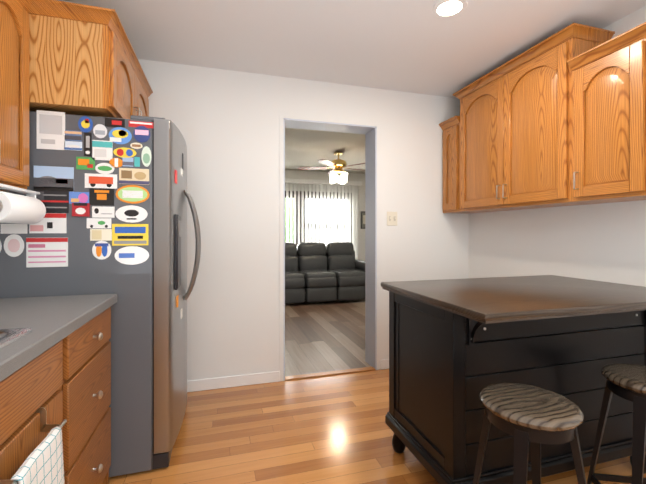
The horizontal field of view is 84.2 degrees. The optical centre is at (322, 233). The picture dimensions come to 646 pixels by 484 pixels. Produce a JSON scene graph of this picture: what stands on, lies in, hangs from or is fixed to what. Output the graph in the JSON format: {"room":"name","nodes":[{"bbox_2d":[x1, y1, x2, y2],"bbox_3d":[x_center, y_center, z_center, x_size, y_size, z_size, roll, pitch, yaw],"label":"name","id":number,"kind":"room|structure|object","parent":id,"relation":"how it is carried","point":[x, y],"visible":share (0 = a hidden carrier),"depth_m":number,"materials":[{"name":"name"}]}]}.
{"room":"kitchen","nodes":[
{"label":"kitchen","id":0,"kind":"room"},
{"bbox_2d":[138,59,467,380],"bbox_3d":[0.242,-0.036,3.187,7.000,2.470,0.220,0,0,-16],"label":"wall","id":1,"kind":"structure","parent":0,"point":[226,123],"depth_m":2.84,"materials":[{"name":"white paint"}]},
{"bbox_2d":[187,371,279,391],"bbox_3d":[-1.110,1.157,2.671,1.585,0.085,0.012,0,0,-16],"label":"baseboard","id":2,"kind":"structure","parent":1,"relation":"attached to","point":[229,381],"depth_m":2.78,"materials":[{"name":"white"}]},
{"bbox_2d":[280,114,379,380],"bbox_3d":[0.075,0.117,3.020,0.886,2.165,0.006,0,0,-16],"label":"door frame","id":3,"kind":"structure","parent":1,"relation":"attached to","point":[282,116],"depth_m":2.91,"materials":[{"name":"white paint"}]},
{"bbox_2d":[283,77,376,122],"bbox_3d":[0.043,-1.103,3.128,0.826,0.335,0.220,0,0,-16],"label":"lintel","id":4,"kind":"object","parent":1,"relation":"attached to","point":[309,98],"visible":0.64,"depth_m":3.02,"materials":[{"name":"white paint"}]},
{"bbox_2d":[284,118,376,380],"bbox_3d":[0.043,0.132,3.129,0.826,2.135,0.224,0,0,-16],"label":"lining","id":5,"kind":"object","parent":4,"relation":"attached to","point":[370,132],"visible":0.71,"depth_m":3.19,"materials":[{"name":"grey"}]},
{"bbox_2d":[380,359,388,369],"bbox_3d":[0.928,1.156,3.266,0.889,0.085,0.015,0,0,-16],"label":"baseboard","id":6,"kind":"structure","parent":1,"relation":"attached to","point":[384,363],"depth_m":3.15,"materials":[{"name":"white"}]},
{"bbox_2d":[387,212,396,225],"bbox_3d":[0.616,-0.129,3.173,0.104,0.124,0.016,0,0,-16],"label":"switch plate","id":7,"kind":"object","parent":1,"relation":"attached to","point":[391,218],"visible":1,"depth_m":3.17,"materials":[{"name":"beige plastic"}]},
{"bbox_2d":[285,170,354,192],"bbox_3d":[-0.489,-1.065,7.317,2.400,0.420,0.100,0,0,-16],"label":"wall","id":8,"kind":"structure","parent":0,"point":[299,174],"depth_m":7.34,"materials":[{"name":"white paint"}]},
{"bbox_2d":[285,191,351,245],"bbox_3d":[-0.487,0.170,7.311,2.400,2.050,0.084,0,0,-16],"label":"window frame","id":9,"kind":"structure","parent":8,"relation":"attached to","point":[312,212],"depth_m":7.31,"materials":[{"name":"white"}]},
{"bbox_2d":[285,178,361,259],"bbox_3d":[-0.457,0.033,7.208,2.640,2.245,0.122,0,0,-16],"label":"vertical blinds","id":10,"kind":"object","parent":9,"relation":"attached to","point":[347,184],"visible":0.46,"depth_m":7.34,"materials":[{"name":"white plastic"}]},
{"bbox_2d":[58,0,645,173],"bbox_3d":[0.272,-1.301,3.085,7.000,0.060,8.650,0,0,-16],"label":"ceiling","id":11,"kind":"structure","parent":0,"point":[415,46],"depth_m":2.33,"materials":[{"name":"white paint"}]},
{"bbox_2d":[298,151,364,183],"bbox_3d":[0.248,-1.026,5.613,1.226,0.493,1.208,0,0,-16],"label":"ceiling fan","id":12,"kind":"object","parent":11,"relation":"hanging from","point":[338,164],"visible":0.98,"depth_m":5.49,"materials":[{"name":"gold metal"}]},
{"bbox_2d":[432,0,467,17],"bbox_3d":[0.712,-1.266,2.010,0.190,0.007,0.190,0,0,-16],"label":"recessed light","id":13,"kind":"object","parent":11,"relation":"in","point":[446,8],"visible":1,"depth_m":2.01,"materials":[{"name":"white"}]},
{"bbox_2d":[355,173,364,260],"bbox_3d":[1.497,-0.040,7.900,1.740,2.470,0.100,0,0,-16],"label":"wall","id":14,"kind":"structure","parent":0,"point":[361,207],"depth_m":7.65,"materials":[{"name":"white paint"}]},
{"bbox_2d":[361,211,364,228],"bbox_3d":[0.911,-0.475,7.661,0.220,0.760,0.023,0,0,-16],"label":"picture frames","id":15,"kind":"object","parent":14,"relation":"attached to","point":[362,219],"visible":0.33,"depth_m":7.64,"materials":[{"name":"grey"}]},
{"bbox_2d":[109,299,645,483],"bbox_3d":[0.272,1.229,3.087,7.000,0.060,8.650,0,0,-16],"label":"floor","id":16,"kind":"structure","parent":0,"point":[333,429],"depth_m":2.21,"materials":[{"name":"laminate"}]},
{"bbox_2d":[0,326,75,483],"bbox_3d":[-1.019,0.767,0.656,0.621,0.870,0.989,0,0,-16],"label":"base cabinet","id":17,"kind":"object","parent":16,"relation":"on","point":[55,389],"depth_m":0.97,"materials":[{"name":"brown wood"}]},
{"bbox_2d":[10,426,64,483],"bbox_3d":[-0.715,0.767,0.906,0.046,0.444,0.276,0,0,-16],"label":"towel","id":18,"kind":"object","parent":17,"relation":"hanging from","point":[45,465],"depth_m":0.92,"materials":[{"name":"white fabric"}]},
{"bbox_2d":[0,294,115,373],"bbox_3d":[-0.839,0.322,0.062,0.632,0.060,3.264,0,0,-16],"label":"countertop","id":19,"kind":"structure","parent":17,"relation":"on","point":[55,314],"depth_m":1.26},
{"bbox_2d":[0,322,39,349],"bbox_3d":[-1.002,0.379,0.588,0.540,0.195,0.870,0,0,-16],"label":"sink","id":20,"kind":"object","parent":19,"relation":"in","point":[7,333],"depth_m":1.02,"materials":[{"name":"silver metal"}]},
{"bbox_2d":[76,302,115,483],"bbox_3d":[-1.219,0.766,1.340,0.621,0.870,0.596,0,0,-16],"label":"base cabinet","id":21,"kind":"object","parent":16,"relation":"on","point":[93,345],"depth_m":1.44,"materials":[{"name":"brown wood"}]},
{"bbox_2d":[0,110,200,476],"bbox_3d":[-1.237,0.308,2.129,0.966,1.784,0.908,0,0,-16],"label":"fridge","id":22,"kind":"object","parent":16,"relation":"on","point":[114,196],"visible":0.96,"depth_m":1.75,"materials":[{"name":"grey paint"}]},
{"bbox_2d":[285,242,364,303],"bbox_3d":[-0.153,0.679,6.463,1.992,1.032,1.047,0,0,-16],"label":"sofa","id":23,"kind":"object","parent":16,"relation":"on","point":[323,272],"visible":0.77,"depth_m":6.17,"materials":[{"name":"grey leather"}]},
{"bbox_2d":[285,367,375,380],"bbox_3d":[0.068,1.194,3.046,0.802,0.011,0.070,0,0,-16],"label":"threshold","id":24,"kind":"object","parent":16,"relation":"on","point":[320,374],"visible":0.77,"depth_m":3.03,"materials":[{"name":"brown wood"}]},
{"bbox_2d":[381,275,645,483],"bbox_3d":[1.034,0.738,1.799,1.240,0.924,0.830,0,0,-16],"label":"kitchen island","id":25,"kind":"object","parent":16,"relation":"on","point":[456,346],"visible":0.73,"depth_m":1.60,"materials":[{"name":"black paint"}]},
{"bbox_2d":[473,383,586,483],"bbox_3d":[0.703,0.884,1.223,0.332,0.633,0.332,0,0,-6],"label":"stool","id":26,"kind":"object","parent":16,"relation":"on","point":[525,414],"visible":1,"depth_m":1.15,"materials":[{"name":"brown wood"}]},
{"bbox_2d":[587,363,645,483],"bbox_3d":[1.301,0.884,1.424,0.332,0.633,0.332,0,0,9],"label":"stool","id":27,"kind":"object","parent":16,"relation":"on","point":[626,381],"visible":1,"depth_m":1.41,"materials":[{"name":"brown wood"}]},
{"bbox_2d":[468,6,645,286],"bbox_3d":[2.042,-0.034,1.349,0.100,2.470,4.320,0,0,-16],"label":"wall","id":28,"kind":"structure","parent":0,"point":[604,242],"depth_m":2.43,"materials":[{"name":"white paint"}]},
{"bbox_2d":[439,116,458,212],"bbox_3d":[1.274,-0.599,3.242,0.302,0.824,0.247,0,0,-16],"label":"upper cabinet","id":29,"kind":"object","parent":28,"relation":"attached to","point":[450,127],"depth_m":3.18,"materials":[{"name":"brown wood"}]},
{"bbox_2d":[453,23,614,213],"bbox_3d":[1.452,-0.698,2.634,0.302,1.025,1.096,0,0,-16],"label":"upper cabinet","id":30,"kind":"object","parent":28,"relation":"attached to","point":[557,119],"depth_m":2.41,"materials":[{"name":"brown wood"}]},
{"bbox_2d":[575,22,645,203],"bbox_3d":[1.652,-0.597,1.953,0.302,0.824,0.400,0,0,-16],"label":"upper cabinet","id":31,"kind":"object","parent":28,"relation":"attached to","point":[610,75],"depth_m":1.88,"materials":[{"name":"brown wood"}]},
{"bbox_3d":[-1.312,-0.034,0.366,0.100,2.470,4.320,0,0,-16],"label":"wall","id":32,"kind":"structure","parent":0,"visible":0},
{"bbox_2d":[0,0,39,195],"bbox_3d":[-1.292,-0.612,1.022,0.302,0.855,1.130,0,0,-16],"label":"upper cabinet","id":33,"kind":"object","parent":32,"relation":"attached to","point":[17,17],"depth_m":1.48,"materials":[{"name":"brown wood"}]},
{"bbox_2d":[36,0,151,118],"bbox_3d":[-1.434,-0.815,2.073,0.620,0.450,0.967,0,0,-16],"label":"upper cabinet","id":34,"kind":"object","parent":32,"relation":"attached to","point":[68,57],"depth_m":1.67,"materials":[{"name":"brown wood"}]},
{"label":"outside","id":35,"kind":"structure","parent":0,"visible":0},
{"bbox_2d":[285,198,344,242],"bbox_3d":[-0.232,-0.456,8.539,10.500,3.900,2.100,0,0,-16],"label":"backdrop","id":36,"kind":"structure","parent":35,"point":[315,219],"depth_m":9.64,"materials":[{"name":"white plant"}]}
]}

